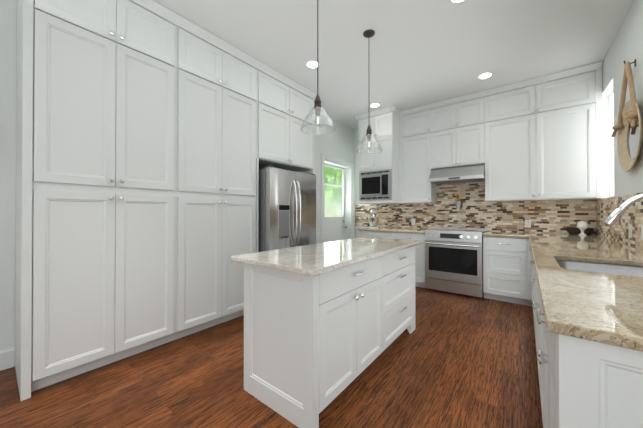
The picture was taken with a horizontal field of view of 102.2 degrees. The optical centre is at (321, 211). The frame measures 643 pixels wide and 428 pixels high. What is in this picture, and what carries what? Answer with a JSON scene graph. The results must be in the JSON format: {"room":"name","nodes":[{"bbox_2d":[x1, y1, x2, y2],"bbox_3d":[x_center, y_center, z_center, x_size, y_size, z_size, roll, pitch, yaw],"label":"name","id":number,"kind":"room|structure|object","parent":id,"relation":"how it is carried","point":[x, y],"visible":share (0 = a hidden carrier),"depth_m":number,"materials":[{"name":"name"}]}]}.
{"room":"kitchen","nodes":[
{"label":"kitchen","id":0,"kind":"room"},
{"bbox_2d":[0,0,353,365],"bbox_3d":[-1.767,-0.294,2.756,0.370,3.010,7.570,0,0,38],"label":"wall","id":1,"kind":"structure","parent":0,"point":[338,142],"depth_m":2.02,"materials":[{"name":"white paint"}]},
{"bbox_2d":[0,347,14,370],"bbox_3d":[-3.272,1.126,0.917,0.016,0.150,2.826,0,0,38],"label":"baseboard","id":2,"kind":"structure","parent":1,"relation":"attached to","point":[7,357],"depth_m":2.00,"materials":[{"name":"white paint"}]},
{"bbox_2d":[259,64,314,171],"bbox_3d":[-0.690,-1.218,3.728,0.624,1.147,1.068,0,0,38],"label":"upper cabinet","id":3,"kind":"object","parent":1,"relation":"attached to","point":[284,104],"depth_m":3.49,"materials":[{"name":"white paint"}]},
{"bbox_2d":[324,163,346,241],"bbox_3d":[0.237,0.135,5.230,0.133,2.159,0.936,0,0,38],"label":"door","id":4,"kind":"structure","parent":1,"relation":"in","point":[334,228],"depth_m":5.33,"materials":[{"name":"white paint"}]},
{"bbox_2d":[321,154,354,242],"bbox_3d":[0.274,0.086,5.214,0.241,2.277,1.174,0,0,38],"label":"door frame","id":5,"kind":"structure","parent":1,"relation":"attached to","point":[348,166],"depth_m":5.53,"materials":[{"name":"white paint"}]},
{"bbox_2d":[0,286,542,427],"bbox_3d":[-0.913,1.237,2.079,8.000,0.060,7.970,0,0,38],"label":"floor","id":6,"kind":"structure","parent":0,"point":[454,360],"depth_m":1.80,"materials":[{"name":"brown wood"}]},
{"bbox_2d":[15,0,178,400],"bbox_3d":[-1.870,-0.296,2.215,0.624,3.008,0.931,0,0,38],"label":"tall cabinet","id":7,"kind":"object","parent":6,"relation":"on","point":[153,137],"depth_m":1.95,"materials":[{"name":"white paint"}]},
{"bbox_2d":[179,16,258,337],"bbox_3d":[-1.293,-0.292,2.952,0.624,3.008,0.939,0,0,38],"label":"tall cabinet","id":8,"kind":"object","parent":6,"relation":"on","point":[219,83],"depth_m":2.69,"materials":[{"name":"white paint"}]},
{"bbox_2d":[258,166,315,251],"bbox_3d":[-0.619,0.334,3.613,0.848,1.763,0.870,0,0,38],"label":"refrigerator","id":9,"kind":"object","parent":6,"relation":"on","point":[287,209],"visible":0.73,"depth_m":3.26,"materials":[{"name":"grey metal"}]},
{"bbox_2d":[244,245,415,427],"bbox_3d":[0.234,0.767,2.209,0.649,0.883,1.645,0,0,38],"label":"kitchen island","id":10,"kind":"object","parent":6,"relation":"on","point":[326,324],"depth_m":1.62,"materials":[{"name":"white paint"}]},
{"bbox_2d":[231,237,422,276],"bbox_3d":[0.223,0.308,2.188,0.694,0.032,1.770,0,0,38],"label":"island countertop","id":11,"kind":"structure","parent":10,"relation":"on","point":[306,260],"depth_m":1.73,"materials":[{"name":"beige stone"}]},
{"bbox_2d":[358,231,393,238],"bbox_3d":[1.141,0.782,4.871,0.656,0.883,0.638,0,0,38],"label":"base cabinet","id":12,"kind":"object","parent":6,"relation":"on","point":[375,234],"depth_m":4.59,"materials":[{"name":"white paint"}]},
{"bbox_2d":[394,231,424,262],"bbox_3d":[1.615,0.779,4.500,0.549,0.883,0.638,0,0,38],"label":"base cabinet","id":13,"kind":"object","parent":6,"relation":"on","point":[407,235],"depth_m":4.18,"materials":[{"name":"white paint"}]},
{"bbox_2d":[358,227,432,234],"bbox_3d":[1.349,0.322,4.697,1.211,0.032,0.662,0,0,38],"label":"countertop","id":14,"kind":"structure","parent":13,"relation":"on","point":[416,231],"depth_m":4.50,"materials":[{"name":"beige stone"}]},
{"bbox_2d":[368,208,379,227],"bbox_3d":[1.013,0.116,4.994,0.295,0.382,0.367,0,0,38],"label":"stand mixer","id":15,"kind":"object","parent":14,"relation":"on","point":[373,220],"visible":1,"depth_m":4.87,"materials":[{"name":"silver metal"}]},
{"bbox_2d":[425,228,486,297],"bbox_3d":[2.098,0.748,4.045,0.760,0.940,0.740,0,0,38],"label":"range","id":16,"kind":"object","parent":6,"relation":"on","point":[453,260],"visible":0.98,"depth_m":3.79,"materials":[{"name":"grey metal"}]},
{"bbox_2d":[535,331,537,363],"bbox_3d":[1.604,0.894,1.387,0.673,0.620,0.678,0,0,38],"label":"base cabinet","id":17,"kind":"object","parent":6,"relation":"on","point":[536,332],"depth_m":1.89,"materials":[{"name":"white paint"}]},
{"bbox_2d":[538,331,642,427],"bbox_3d":[1.148,0.759,0.806,0.673,0.883,0.800,0,0,38],"label":"base cabinet","id":18,"kind":"object","parent":6,"relation":"on","point":[582,385],"depth_m":0.66,"materials":[{"name":"white paint"}]},
{"bbox_2d":[415,231,642,354],"bbox_3d":[1.890,0.308,2.183,1.201,0.032,3.955,0,0,38],"label":"countertop","id":19,"kind":"structure","parent":18,"relation":"on","point":[523,268],"depth_m":1.27,"materials":[{"name":"beige stone"}]},
{"bbox_2d":[565,227,595,234],"bbox_3d":[3.397,0.249,3.413,0.307,0.099,0.114,0,0,38],"label":"bowl","id":20,"kind":"object","parent":19,"relation":"on","point":[577,231],"visible":0.79,"depth_m":3.39,"materials":[{"name":"black wood"}]},
{"bbox_2d":[577,221,587,235],"bbox_3d":[3.331,0.207,3.312,0.111,0.183,0.111,0,0,38],"label":"decorative ball","id":21,"kind":"object","parent":19,"relation":"on","point":[582,226],"visible":1,"depth_m":3.29,"materials":[{"name":"white ceramic"}]},
{"bbox_2d":[557,260,642,276],"bbox_3d":[1.563,0.424,1.390,0.485,0.205,0.610,0,0,38],"label":"sink","id":22,"kind":"object","parent":19,"relation":"in","point":[637,271],"visible":0.17,"depth_m":1.61,"materials":[{"name":"silver metal"}]},
{"bbox_2d":[603,193,642,225],"bbox_3d":[1.663,0.092,1.290,0.353,0.391,0.096,0,0,38],"label":"faucet","id":23,"kind":"object","parent":19,"relation":"on","point":[614,216],"visible":1,"depth_m":1.36,"materials":[{"name":"silver metal"}]},
{"bbox_2d":[154,0,634,129],"bbox_3d":[-0.913,-1.833,2.096,8.000,0.060,7.970,0,0,38],"label":"ceiling","id":24,"kind":"structure","parent":0,"point":[409,54],"depth_m":2.72,"materials":[{"name":"white paint"}]},
{"bbox_2d":[306,60,319,67],"bbox_3d":[-0.106,-1.794,3.159,0.176,0.004,0.176,0,0,38],"label":"recessed light","id":25,"kind":"object","parent":24,"relation":"in","point":[311,64],"visible":0.92,"depth_m":3.16,"materials":[{"name":"white paint"}]},
{"bbox_2d":[301,0,334,134],"bbox_3d":[-0.027,-1.208,1.946,0.258,1.190,0.258,0,0,38],"label":"pendant light","id":26,"kind":"object","parent":24,"relation":"hanging from","point":[317,107],"visible":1,"depth_m":1.94,"materials":[{"name":"clear glass"}]},
{"bbox_2d":[356,29,381,153],"bbox_3d":[0.479,-1.204,2.615,0.258,1.190,0.258,0,0,38],"label":"pendant light","id":27,"kind":"object","parent":24,"relation":"hanging from","point":[369,33],"visible":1,"depth_m":2.60,"materials":[{"name":"clear glass"}]},
{"bbox_2d":[370,103,379,107],"bbox_3d":[0.895,-1.788,4.357,0.176,0.004,0.176,0,0,38],"label":"recessed light","id":28,"kind":"object","parent":24,"relation":"in","point":[373,105],"visible":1,"depth_m":4.36,"materials":[{"name":"white paint"}]},
{"bbox_2d":[449,0,465,3],"bbox_3d":[1.156,-1.800,2.159,0.176,0.004,0.176,0,0,38],"label":"recessed light","id":29,"kind":"object","parent":24,"relation":"in","point":[455,1],"visible":1,"depth_m":2.22,"materials":[{"name":"white paint"}]},
{"bbox_2d":[477,72,492,78],"bbox_3d":[2.156,-1.793,3.421,0.176,0.004,0.176,0,0,38],"label":"recessed light","id":30,"kind":"object","parent":24,"relation":"in","point":[485,75],"visible":1,"depth_m":3.41,"materials":[{"name":"white paint"}]},
{"bbox_2d":[354,129,596,237],"bbox_3d":[2.146,-0.284,4.576,3.990,3.010,0.120,0,0,38],"label":"wall","id":31,"kind":"structure","parent":0,"point":[356,168],"depth_m":5.59,"materials":[{"name":"white paint"}]},
{"bbox_2d":[359,106,398,176],"bbox_3d":[1.144,-1.260,4.880,0.664,1.050,0.636,0,0,38],"label":"upper cabinet","id":32,"kind":"object","parent":31,"relation":"attached to","point":[384,123],"depth_m":4.58,"materials":[{"name":"white paint"}]},
{"bbox_2d":[359,169,391,200],"bbox_3d":[1.060,-0.470,4.769,0.624,0.525,0.477,0,0,38],"label":"microwave","id":33,"kind":"object","parent":32,"relation":"in","point":[375,185],"visible":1,"depth_m":4.58,"materials":[{"name":"grey metal"}]},
{"bbox_2d":[399,105,435,203],"bbox_3d":[1.713,-0.970,4.624,0.546,1.632,0.336,0,0,38],"label":"upper cabinet","id":34,"kind":"object","parent":31,"relation":"attached to","point":[414,124],"depth_m":4.49,"materials":[{"name":"white paint"}]},
{"bbox_2d":[431,90,486,168],"bbox_3d":[2.228,-1.253,4.223,0.762,1.072,0.336,0,0,38],"label":"upper cabinet","id":35,"kind":"object","parent":31,"relation":"attached to","point":[458,124],"depth_m":4.06,"materials":[{"name":"white paint"}]},
{"bbox_2d":[428,164,484,183],"bbox_3d":[2.177,-0.598,4.153,0.758,0.230,0.503,0,0,38],"label":"range hood","id":36,"kind":"object","parent":35,"relation":"attached to","point":[465,174],"visible":0.9,"depth_m":4.00,"materials":[{"name":"silver metal"}]},
{"bbox_2d":[355,181,594,234],"bbox_3d":[2.148,-0.089,4.489,3.600,0.788,0.011,0,0,38],"label":"backsplash","id":37,"kind":"structure","parent":31,"relation":"attached to","point":[476,211],"depth_m":4.18,"materials":[{"name":"tile"}]},
{"bbox_2d":[454,193,462,208],"bbox_3d":[2.279,-0.179,4.317,0.146,0.261,0.100,0,0,38],"label":"bucket","id":38,"kind":"object","parent":37,"relation":"hanging from","point":[458,204],"visible":1,"depth_m":4.29,"materials":[{"name":"grey metal"}]},
{"bbox_2d":[525,220,530,227],"bbox_3d":[3.018,0.172,3.795,0.070,0.116,0.008,0,0,38],"label":"electrical outlet","id":39,"kind":"object","parent":37,"relation":"attached to","point":[527,223],"visible":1,"depth_m":3.79,"materials":[{"name":"white plastic"}]},
{"bbox_2d":[485,61,602,200],"bbox_3d":[3.002,-0.976,3.615,1.204,1.632,0.336,0,0,38],"label":"upper cabinet","id":40,"kind":"object","parent":31,"relation":"attached to","point":[540,138],"depth_m":3.43,"materials":[{"name":"white paint"}]},
{"bbox_2d":[597,0,642,199],"bbox_3d":[1.300,-0.307,0.356,0.120,3.010,7.570,0,0,38],"label":"wall","id":41,"kind":"structure","parent":0,"point":[627,45],"depth_m":2.49,"materials":[{"name":"white paint"}]},
{"bbox_2d":[609,91,613,196],"bbox_3d":[3.365,-0.796,2.933,0.039,1.263,0.628,0,0,38],"label":"window","id":42,"kind":"structure","parent":41,"relation":"in","point":[611,130],"depth_m":3.16,"materials":[{"name":"white paint"}]},
{"bbox_2d":[595,192,642,248],"bbox_3d":[2.361,0.060,1.818,0.011,0.459,3.954,0,0,38],"label":"backsplash","id":43,"kind":"structure","parent":41,"relation":"attached to","point":[633,215],"depth_m":2.50,"materials":[{"name":"tile"}]},
{"bbox_2d":[629,224,631,237],"bbox_3d":[2.711,0.168,2.278,0.008,0.116,0.070,0,0,38],"label":"electrical outlet","id":44,"kind":"object","parent":43,"relation":"attached to","point":[630,230],"visible":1,"depth_m":2.27,"materials":[{"name":"white plastic"}]},
{"bbox_2d":[611,59,642,171],"bbox_3d":[2.622,-0.825,2.235,0.108,0.956,0.616,0,0,38],"label":"mirror","id":45,"kind":"object","parent":41,"relation":"hanging from","point":[628,127],"visible":1,"depth_m":2.24,"materials":[{"name":"brown wood"}]},
{"label":"outside","id":46,"kind":"structure","parent":0,"visible":0},
{"bbox_2d":[324,166,341,216],"bbox_3d":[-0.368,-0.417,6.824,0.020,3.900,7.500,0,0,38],"label":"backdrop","id":47,"kind":"structure","parent":46,"point":[332,201],"depth_m":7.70,"materials":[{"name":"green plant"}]}
]}

